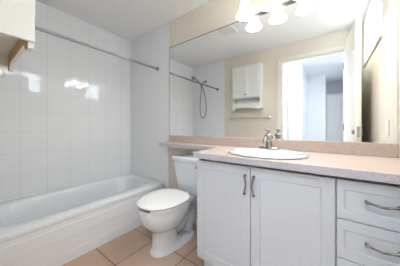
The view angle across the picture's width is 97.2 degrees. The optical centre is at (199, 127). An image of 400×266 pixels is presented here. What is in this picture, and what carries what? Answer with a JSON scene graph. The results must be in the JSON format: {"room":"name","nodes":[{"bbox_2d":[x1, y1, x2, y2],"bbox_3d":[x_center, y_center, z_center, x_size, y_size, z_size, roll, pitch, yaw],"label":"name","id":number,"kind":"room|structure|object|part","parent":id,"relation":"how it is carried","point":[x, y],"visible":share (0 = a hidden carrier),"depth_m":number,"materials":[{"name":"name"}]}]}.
{"room":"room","nodes":[
{"label":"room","id":0,"kind":"room"},
{"bbox_2d":[0,0,130,201],"bbox_3d":[-1.516,-0.121,2.055,0.100,2.326,1.701,0,0,36],"label":"wall","id":1,"kind":"structure","parent":0,"point":[65,105],"depth_m":1.97,"materials":[{"name":"white tile"}]},
{"bbox_2d":[36,0,210,40],"bbox_3d":[-0.388,-1.324,1.221,2.905,0.080,1.701,0,0,36],"label":"ceiling","id":2,"kind":"structure","parent":0,"point":[129,20],"depth_m":1.97,"materials":[{"name":"white paint"}]},
{"bbox_2d":[62,224,203,265],"bbox_3d":[-0.359,1.072,1.261,2.905,0.060,1.601,0,0,36],"label":"floor","id":3,"kind":"structure","parent":0,"point":[132,248],"depth_m":1.45,"materials":[{"name":"tile"}]},
{"bbox_2d":[0,173,165,265],"bbox_3d":[-1.166,0.858,1.796,0.765,0.368,1.484,0,0,36],"label":"bathtub","id":4,"kind":"object","parent":3,"relation":"on","point":[58,227],"visible":0.99,"depth_m":1.53,"materials":[{"name":"white ceramic"}]},
{"bbox_2d":[136,154,198,257],"bbox_3d":[-0.230,0.667,1.601,0.448,0.752,0.680,0,0,36],"label":"toilet","id":5,"kind":"object","parent":3,"relation":"on","point":[169,213],"visible":0.94,"depth_m":1.48,"materials":[{"name":"white ceramic"}]},
{"bbox_3d":[-0.316,0.609,1.526,0.398,0.025,0.458,0,0,36],"label":"lid","id":6,"kind":"part","parent":5,"relation":"part of","materials":[{"name":"white plastic"}]},
{"bbox_3d":[-0.310,0.635,1.534,0.390,0.020,0.430,0,0,36],"label":"seat","id":7,"kind":"part","parent":5,"relation":"part of","materials":[{"name":"white plastic"}]},
{"bbox_3d":[-0.272,0.845,1.587,0.380,0.394,0.582,0,0,36],"label":"bowl","id":8,"kind":"part","parent":5,"relation":"part of","materials":[{"name":"white ceramic"}]},
{"bbox_3d":[-0.073,0.315,1.776,0.404,0.047,0.211,0,0,36],"label":"tank lid","id":9,"kind":"part","parent":5,"relation":"part of","materials":[{"name":"white ceramic"}]},
{"bbox_3d":[-0.070,0.493,1.780,0.378,0.311,0.192,0,0,36],"label":"tank","id":10,"kind":"part","parent":5,"relation":"part of","materials":[{"name":"white ceramic"}]},
{"bbox_2d":[197,159,399,265],"bbox_3d":[0.550,0.629,1.130,1.080,0.826,0.524,0,0,36],"label":"vanity cabinet","id":11,"kind":"object","parent":3,"relation":"on","point":[247,215],"visible":0.98,"depth_m":0.91,"materials":[{"name":"white paint"}]},
{"bbox_3d":[0.141,0.576,1.156,0.392,0.689,0.019,0,0,36],"label":"door","id":12,"kind":"part","parent":11,"relation":"part of","materials":[{"name":"white paint"}]},
{"bbox_3d":[0.264,0.336,1.036,0.021,0.123,0.029,0,0,36],"label":"handle","id":13,"kind":"part","parent":11,"relation":"part of","materials":[{"name":"silver metal"}]},
{"bbox_3d":[0.304,0.336,1.007,0.020,0.123,0.029,0,0,36],"label":"handle","id":14,"kind":"part","parent":11,"relation":"part of","materials":[{"name":"silver metal"}]},
{"bbox_2d":[159,135,399,184],"bbox_3d":[0.219,0.151,1.370,1.902,0.119,0.538,0,0,36],"label":"countertop","id":15,"kind":"structure","parent":11,"relation":"on","point":[377,162],"depth_m":1.05,"materials":[{"name":"pink laminate"}]},
{"bbox_2d":[228,148,308,168],"bbox_3d":[0.429,0.231,1.169,0.496,0.149,0.404,0,0,36],"label":"sink","id":16,"kind":"object","parent":15,"relation":"in","point":[283,154],"visible":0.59,"depth_m":1.15,"materials":[{"name":"white ceramic"}]},
{"bbox_2d":[259,128,278,149],"bbox_3d":[0.477,0.078,1.286,0.148,0.156,0.131,0,0,-24],"label":"faucet","id":17,"kind":"object","parent":15,"relation":"on","point":[267,140],"visible":1,"depth_m":1.28,"materials":[{"name":"silver metal"}]},
{"bbox_3d":[0.467,0.087,1.246,0.026,0.056,0.106,0,0,36],"label":"spout","id":18,"kind":"part","parent":17,"relation":"part of","materials":[{"name":"silver metal"}]},
{"bbox_3d":[0.506,0.149,1.299,0.148,0.013,0.052,0,0,36],"label":"plate","id":19,"kind":"part","parent":17,"relation":"part of","materials":[{"name":"silver metal"}]},
{"bbox_3d":[0.460,0.576,0.921,0.392,0.689,0.019,0,0,36],"label":"door","id":20,"kind":"part","parent":11,"relation":"part of","materials":[{"name":"white paint"}]},
{"bbox_3d":[0.736,0.666,0.717,0.286,0.166,0.019,0,0,36],"label":"drawer","id":21,"kind":"part","parent":11,"relation":"part of","materials":[{"name":"white paint"}]},
{"bbox_3d":[0.736,0.493,0.717,0.286,0.171,0.019,0,0,36],"label":"drawer","id":22,"kind":"part","parent":11,"relation":"part of","materials":[{"name":"white paint"}]},
{"bbox_3d":[0.736,0.318,0.717,0.286,0.173,0.019,0,0,36],"label":"drawer","id":23,"kind":"part","parent":11,"relation":"part of","materials":[{"name":"white paint"}]},
{"bbox_3d":[0.722,0.483,0.696,0.108,0.019,0.031,0,0,36],"label":"handle","id":24,"kind":"part","parent":11,"relation":"part of","materials":[{"name":"silver metal"}]},
{"bbox_3d":[0.722,0.308,0.696,0.108,0.019,0.031,0,0,36],"label":"handle","id":25,"kind":"part","parent":11,"relation":"part of","materials":[{"name":"silver metal"}]},
{"bbox_2d":[169,0,397,216],"bbox_3d":[0.088,-0.121,1.865,2.705,2.326,0.100,0,0,36],"label":"wall","id":26,"kind":"structure","parent":0,"point":[214,14],"depth_m":1.90,"materials":[{"name":"beige paint"}]},
{"bbox_2d":[131,22,168,187],"bbox_3d":[-0.705,-0.121,2.384,0.813,2.326,0.007,0,0,36],"label":"wall","id":27,"kind":"structure","parent":26,"relation":"attached to","point":[149,86],"depth_m":2.33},
{"bbox_2d":[35,26,158,70],"bbox_3d":[-0.983,-0.749,1.661,0.052,0.052,1.486,0,0,36],"label":"shower curtain rod","id":28,"kind":"object","parent":27,"relation":"attached to","point":[36,27],"visible":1,"depth_m":1.61,"materials":[{"name":"silver metal"}]},
{"bbox_2d":[236,0,297,20],"bbox_3d":[0.548,-1.004,1.347,0.610,0.168,0.184,0,0,36],"label":"vanity light","id":29,"kind":"object","parent":26,"relation":"attached to","point":[247,9],"visible":1,"depth_m":1.43,"materials":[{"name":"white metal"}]},
{"bbox_3d":[0.370,-0.979,1.453,0.142,0.118,0.142,0,0,36],"label":"lamp shade","id":30,"kind":"part","parent":29,"relation":"part of","materials":[{"name":"white glass"}]},
{"bbox_3d":[0.594,-1.024,1.409,0.610,0.128,0.030,0,0,36],"label":"plate","id":31,"kind":"part","parent":29,"relation":"part of","materials":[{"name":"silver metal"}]},
{"bbox_3d":[0.536,-0.979,1.330,0.142,0.118,0.142,0,0,36],"label":"lamp shade","id":32,"kind":"part","parent":29,"relation":"part of","materials":[{"name":"white glass"}]},
{"bbox_2d":[169,0,397,142],"bbox_3d":[0.385,-0.438,1.577,1.879,1.060,0.008,0,0,36],"label":"wall mirror","id":33,"kind":"object","parent":26,"relation":"attached to","point":[318,70],"visible":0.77,"depth_m":1.33,"materials":[{"name":"silver mirror"}]},
{"bbox_2d":[169,135,397,157],"bbox_3d":[0.383,0.133,1.572,1.878,0.082,0.018,0,0,36],"label":"backsplash","id":34,"kind":"structure","parent":26,"relation":"attached to","point":[336,147],"depth_m":1.27,"materials":[{"name":"pink laminate"}]},
{"bbox_2d":[398,0,399,158],"bbox_3d":[0.763,-0.121,0.369,0.160,2.326,1.701,0,0,36],"label":"wall","id":35,"kind":"structure","parent":0,"point":[398,0],"depth_m":1.00,"materials":[{"name":"beige paint"}]},
{"bbox_3d":[-0.865,-0.121,0.577,2.705,2.326,0.100,0,0,36],"label":"wall","id":36,"kind":"structure","parent":0,"visible":0},
{"bbox_2d":[0,68,4,78],"bbox_3d":[-0.888,-0.163,0.707,0.731,0.052,0.077,0,0,36],"label":"towel bar","id":37,"kind":"object","parent":36,"relation":"attached to","point":[2,71],"visible":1,"depth_m":0.52,"materials":[{"name":"silver metal"}]},
{"bbox_2d":[0,0,34,71],"bbox_3d":[-0.862,-0.672,0.754,0.499,0.742,0.185,0,0,36],"label":"upper cabinet","id":38,"kind":"object","parent":36,"relation":"attached to","point":[17,17],"visible":1,"depth_m":0.65,"materials":[{"name":"white paint"}]}
]}

